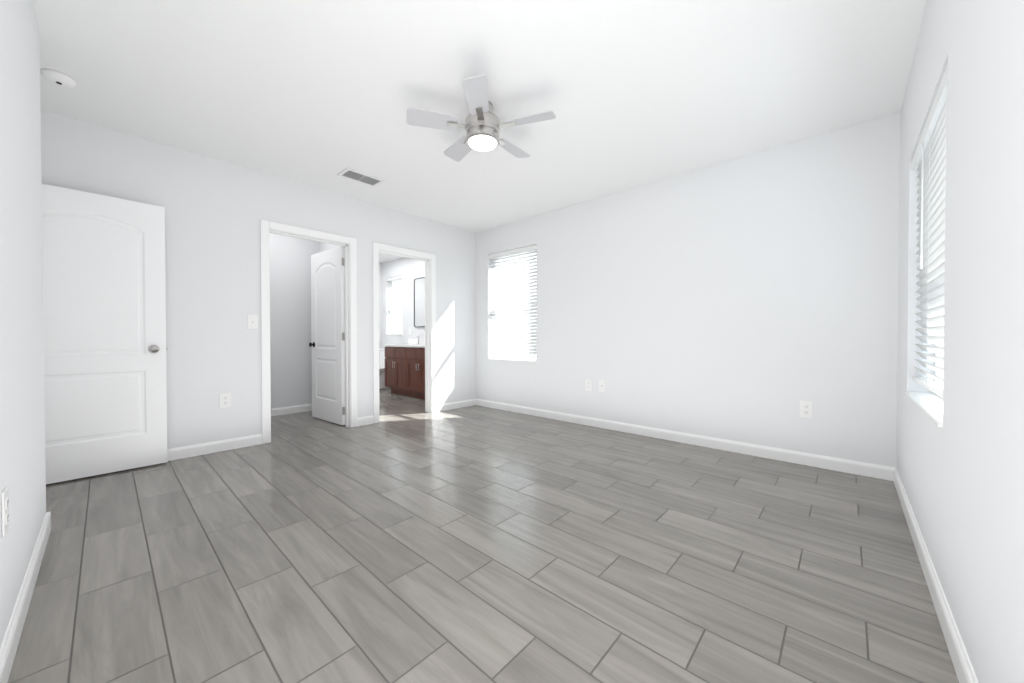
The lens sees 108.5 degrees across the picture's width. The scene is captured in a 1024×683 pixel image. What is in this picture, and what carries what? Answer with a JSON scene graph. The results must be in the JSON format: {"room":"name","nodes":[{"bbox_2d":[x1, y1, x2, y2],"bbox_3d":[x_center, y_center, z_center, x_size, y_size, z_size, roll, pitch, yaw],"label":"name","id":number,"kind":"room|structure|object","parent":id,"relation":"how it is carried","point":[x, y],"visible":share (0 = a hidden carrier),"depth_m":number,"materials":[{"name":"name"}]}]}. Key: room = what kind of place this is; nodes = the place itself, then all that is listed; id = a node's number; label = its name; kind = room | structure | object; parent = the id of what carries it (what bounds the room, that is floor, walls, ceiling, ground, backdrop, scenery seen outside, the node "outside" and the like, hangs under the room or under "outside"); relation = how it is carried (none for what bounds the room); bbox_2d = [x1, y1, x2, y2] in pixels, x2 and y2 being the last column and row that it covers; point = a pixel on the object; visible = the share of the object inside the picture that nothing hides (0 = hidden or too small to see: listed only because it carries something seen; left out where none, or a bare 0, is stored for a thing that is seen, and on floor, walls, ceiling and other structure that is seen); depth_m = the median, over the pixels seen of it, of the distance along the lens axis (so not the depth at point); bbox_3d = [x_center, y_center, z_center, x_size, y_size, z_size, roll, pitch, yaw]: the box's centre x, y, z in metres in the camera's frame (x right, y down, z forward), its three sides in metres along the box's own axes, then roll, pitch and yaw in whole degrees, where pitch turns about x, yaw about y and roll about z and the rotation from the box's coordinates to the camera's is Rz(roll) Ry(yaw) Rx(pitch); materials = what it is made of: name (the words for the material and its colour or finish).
{"room":"empty bedroom","nodes":[
{"label":"empty bedroom","id":0,"kind":"room"},
{"bbox_2d":[0,0,45,647],"bbox_3d":[-1.623,-0.283,0.897,4.541,2.550,0.420,1,1,42],"label":"wall","id":1,"kind":"structure","parent":0,"point":[22,440],"depth_m":1.39,"materials":[{"name":"paint"}]},
{"bbox_2d":[1,486,8,536],"bbox_3d":[-1.553,0.519,1.132,0.080,0.132,0.008,1,1,42],"label":"outlet","id":2,"kind":"object","parent":1,"relation":"attached to","point":[5,507],"visible":1,"depth_m":1.12,"materials":[{"name":"plastic"}]},
{"bbox_2d":[0,512,50,682],"bbox_3d":[-1.190,0.945,0.811,3.304,0.095,0.014,1,1,42],"label":"baseboard","id":3,"kind":"structure","parent":1,"relation":"attached to","point":[11,639],"depth_m":1.28,"materials":[{"name":"paint"}]},
{"bbox_2d":[41,110,475,448],"bbox_3d":[-2.037,-0.317,3.909,0.120,2.550,4.324,1,1,42],"label":"wall","id":4,"kind":"structure","parent":0,"point":[216,211],"depth_m":3.27,"materials":[{"name":"paint"}]},
{"bbox_2d":[42,184,167,483],"bbox_3d":[-3.015,-0.047,2.630,0.147,2.015,0.821,1,1,42],"label":"entry door","id":5,"kind":"structure","parent":4,"relation":"in","point":[104,320],"depth_m":2.67,"materials":[{"name":"paint"}]},
{"bbox_2d":[167,434,261,460],"bbox_3d":[-2.858,0.922,2.918,0.014,0.095,1.495,1,1,42],"label":"baseboard","id":6,"kind":"structure","parent":4,"relation":"attached to","point":[234,443],"depth_m":3.20,"materials":[{"name":"paint"}]},
{"bbox_2d":[219,392,230,407],"bbox_3d":[-2.541,0.522,3.268,0.008,0.132,0.080,1,1,42],"label":"outlet","id":7,"kind":"object","parent":4,"relation":"attached to","point":[225,400],"visible":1,"depth_m":3.27,"materials":[{"name":"plastic"}]},
{"bbox_2d":[248,315,257,328],"bbox_3d":[-2.396,-0.180,3.412,0.017,0.132,0.080,1,1,42],"label":"light switch","id":8,"kind":"object","parent":4,"relation":"attached to","point":[252,321],"visible":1,"depth_m":3.41,"materials":[{"name":"plastic"}]},
{"bbox_2d":[260,219,435,443],"bbox_3d":[-1.738,-0.098,4.241,0.156,2.105,1.984,1,1,42],"label":"door frame","id":9,"kind":"structure","parent":4,"relation":"attached to","point":[265,226],"depth_m":4.09,"materials":[{"name":"paint"}]},
{"bbox_2d":[269,229,430,427],"bbox_3d":[-1.738,-0.071,4.241,0.124,2.050,1.874,1,1,42],"label":"doorways","id":10,"kind":"structure","parent":4,"relation":"in","point":[427,333],"depth_m":4.13,"materials":[{"name":"paint"}]},
{"bbox_2d":[309,246,344,424],"bbox_3d":[-2.200,-0.067,4.389,0.776,2.015,0.147,1,1,38],"label":"closet door","id":11,"kind":"structure","parent":10,"relation":"attached to","point":[327,343],"depth_m":4.34,"materials":[{"name":"paint"}]},
{"bbox_2d":[357,417,363,425],"bbox_3d":[-2.224,0.902,4.684,1.179,0.095,0.040,1,1,42],"label":"baseboard","id":12,"kind":"structure","parent":4,"relation":"attached to","point":[360,421],"depth_m":4.17,"materials":[{"name":"paint"}]},
{"bbox_2d":[364,415,371,421],"bbox_3d":[-2.799,0.894,5.397,2.989,0.095,0.024,1,1,42],"label":"baseboard","id":13,"kind":"structure","parent":4,"relation":"attached to","point":[367,418],"depth_m":4.24,"materials":[{"name":"paint"}]},
{"bbox_2d":[436,398,475,411],"bbox_3d":[-0.790,0.896,5.197,0.014,0.095,0.691,1,1,42],"label":"baseboard","id":14,"kind":"structure","parent":4,"relation":"attached to","point":[459,404],"depth_m":5.18,"materials":[{"name":"paint"}]},
{"bbox_2d":[269,233,316,408],"bbox_3d":[-3.239,-0.324,4.578,0.120,2.550,1.500,1,1,42],"label":"wall","id":15,"kind":"structure","parent":0,"point":[290,326],"depth_m":4.85,"materials":[{"name":"paint"}]},
{"bbox_2d":[271,404,311,415],"bbox_3d":[-3.143,0.903,4.599,0.014,0.095,1.400,1,1,42],"label":"baseboard","id":16,"kind":"structure","parent":15,"relation":"attached to","point":[306,407],"depth_m":4.85,"materials":[{"name":"paint"}]},
{"bbox_2d":[317,241,344,310],"bbox_3d":[-2.840,-0.333,5.337,2.989,2.550,0.120,1,1,42],"label":"wall","id":17,"kind":"structure","parent":0,"point":[321,246],"depth_m":4.93,"materials":[{"name":"paint"}]},
{"bbox_2d":[379,263,381,348],"bbox_3d":[-3.326,-0.353,7.114,0.120,2.550,2.100,1,1,42],"label":"wall","id":18,"kind":"structure","parent":0,"point":[380,305],"depth_m":7.67,"materials":[{"name":"paint"}]},
{"bbox_2d":[382,257,424,348],"bbox_3d":[-1.581,-0.349,6.814,3.109,2.550,0.200,1,1,42],"label":"wall","id":19,"kind":"structure","parent":0,"point":[409,270],"depth_m":7.13,"materials":[{"name":"paint"}]},
{"bbox_2d":[386,275,401,334],"bbox_3d":[-2.301,-0.716,7.437,0.600,1.170,0.187,1,1,42],"label":"window blinds","id":20,"kind":"object","parent":19,"relation":"attached to","point":[395,320],"visible":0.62,"depth_m":7.44,"materials":[{"name":"plastic"}]},
{"bbox_2d":[408,339,424,342],"bbox_3d":[-1.252,0.006,6.369,1.940,0.100,0.018,1,1,42],"label":"backsplash","id":21,"kind":"structure","parent":19,"relation":"attached to","point":[409,340],"depth_m":6.82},
{"bbox_2d":[414,277,424,326],"bbox_3d":[-1.638,-0.713,6.709,0.500,0.900,0.022,1,1,42],"label":"bathroom mirror","id":22,"kind":"object","parent":19,"relation":"attached to","point":[419,302],"visible":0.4,"depth_m":6.75,"materials":[{"name":"clear glass"}]},
{"bbox_2d":[32,0,926,262],"bbox_3d":[-1.374,-1.628,3.559,7.770,0.080,4.720,1,1,42],"label":"ceiling","id":23,"kind":"structure","parent":0,"point":[323,94],"depth_m":2.24,"materials":[{"name":"paint"}]},
{"bbox_2d":[40,68,76,87],"bbox_3d":[-2.692,-1.553,2.190,0.136,0.040,0.136,1,1,42],"label":"smoke detector","id":24,"kind":"object","parent":23,"relation":"attached to","point":[58,78],"visible":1,"depth_m":2.17,"materials":[{"name":"plastic"}]},
{"bbox_2d":[337,168,384,186],"bbox_3d":[-1.458,-1.583,3.572,0.220,0.009,0.370,1,1,42],"label":"ceiling vent","id":25,"kind":"object","parent":23,"relation":"in","point":[357,176],"visible":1,"depth_m":3.56,"materials":[{"name":"white metal"}]},
{"bbox_2d":[406,75,555,161],"bbox_3d":[-0.189,-1.439,2.494,0.955,0.274,0.937,1,1,42],"label":"ceiling fan","id":26,"kind":"object","parent":23,"relation":"hanging from","point":[482,126],"visible":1,"depth_m":2.38,"materials":[{"name":"silver metal"}]},
{"bbox_2d":[7,388,958,682],"bbox_3d":[-1.374,0.987,3.589,7.770,0.050,4.720,1,1,42],"label":"floor","id":27,"kind":"structure","parent":0,"point":[407,540],"depth_m":1.61,"materials":[{"name":"tile"}]},
{"bbox_2d":[379,349,388,389],"bbox_3d":[-2.604,0.535,7.132,0.440,0.775,0.677,1,1,42],"label":"toilet","id":28,"kind":"object","parent":27,"relation":"on","point":[381,368],"visible":0.29,"depth_m":7.14,"materials":[{"name":"ceramic"}]},
{"bbox_2d":[385,347,424,398],"bbox_3d":[-1.423,0.513,6.171,1.920,0.840,0.550,1,1,42],"label":"bathroom vanity","id":29,"kind":"object","parent":27,"relation":"on","point":[405,369],"depth_m":6.17,"materials":[{"name":"brown wood"}]},
{"bbox_2d":[382,343,424,346],"bbox_3d":[-1.429,0.075,6.175,1.940,0.035,0.543,1,1,42],"label":"countertop","id":30,"kind":"structure","parent":29,"relation":"on","point":[409,344],"depth_m":6.46,"materials":[{"name":"white stone"}]},
{"bbox_2d":[475,113,899,467],"bbox_3d":[1.164,-0.319,4.058,4.661,2.550,0.200,1,1,42],"label":"wall","id":31,"kind":"structure","parent":0,"point":[752,299],"depth_m":3.22,"materials":[{"name":"paint"}]},
{"bbox_2d":[488,244,536,362],"bbox_3d":[0.041,-0.490,5.050,0.880,1.510,0.187,1,1,42],"label":"window blinds","id":32,"kind":"object","parent":31,"relation":"attached to","point":[503,342],"visible":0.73,"depth_m":5.01,"materials":[{"name":"plastic"}]},
{"bbox_2d":[585,379,591,390],"bbox_3d":[0.871,0.495,4.193,0.080,0.132,0.008,1,1,42],"label":"outlet","id":33,"kind":"object","parent":31,"relation":"attached to","point":[588,384],"visible":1,"depth_m":4.19,"materials":[{"name":"plastic"}]},
{"bbox_2d":[599,380,604,391],"bbox_3d":[0.994,0.491,4.077,0.080,0.132,0.014,1,1,42],"label":"outlet","id":34,"kind":"object","parent":31,"relation":"attached to","point":[601,385],"visible":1,"depth_m":4.08,"materials":[{"name":"plastic"}]},
{"bbox_2d":[476,398,887,479],"bbox_3d":[1.063,0.909,4.019,4.341,0.095,0.014,1,1,42],"label":"baseboard","id":35,"kind":"structure","parent":31,"relation":"attached to","point":[825,462],"depth_m":3.30,"materials":[{"name":"paint"}]},
{"bbox_2d":[800,400,812,418],"bbox_3d":[2.307,0.532,2.890,0.080,0.132,0.008,1,1,42],"label":"outlet","id":36,"kind":"object","parent":31,"relation":"attached to","point":[806,409],"visible":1,"depth_m":2.89,"materials":[{"name":"plastic"}]},
{"bbox_2d":[896,0,1023,682],"bbox_3d":[1.397,-0.284,0.995,0.200,2.550,4.024,1,1,42],"label":"wall","id":37,"kind":"structure","parent":0,"point":[961,473],"depth_m":1.02,"materials":[{"name":"paint"}]},
{"bbox_2d":[904,64,947,427],"bbox_3d":[2.003,-0.367,1.690,0.187,1.360,1.090,1,1,42],"label":"window","id":38,"kind":"structure","parent":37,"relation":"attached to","point":[929,161],"depth_m":1.75,"materials":[{"name":"plastic"}]},
{"bbox_2d":[888,466,977,682],"bbox_3d":[1.346,0.942,1.113,0.014,0.095,3.870,1,1,42],"label":"baseboard","id":39,"kind":"structure","parent":37,"relation":"attached to","point":[950,630],"depth_m":1.33,"materials":[{"name":"paint"}]}
]}

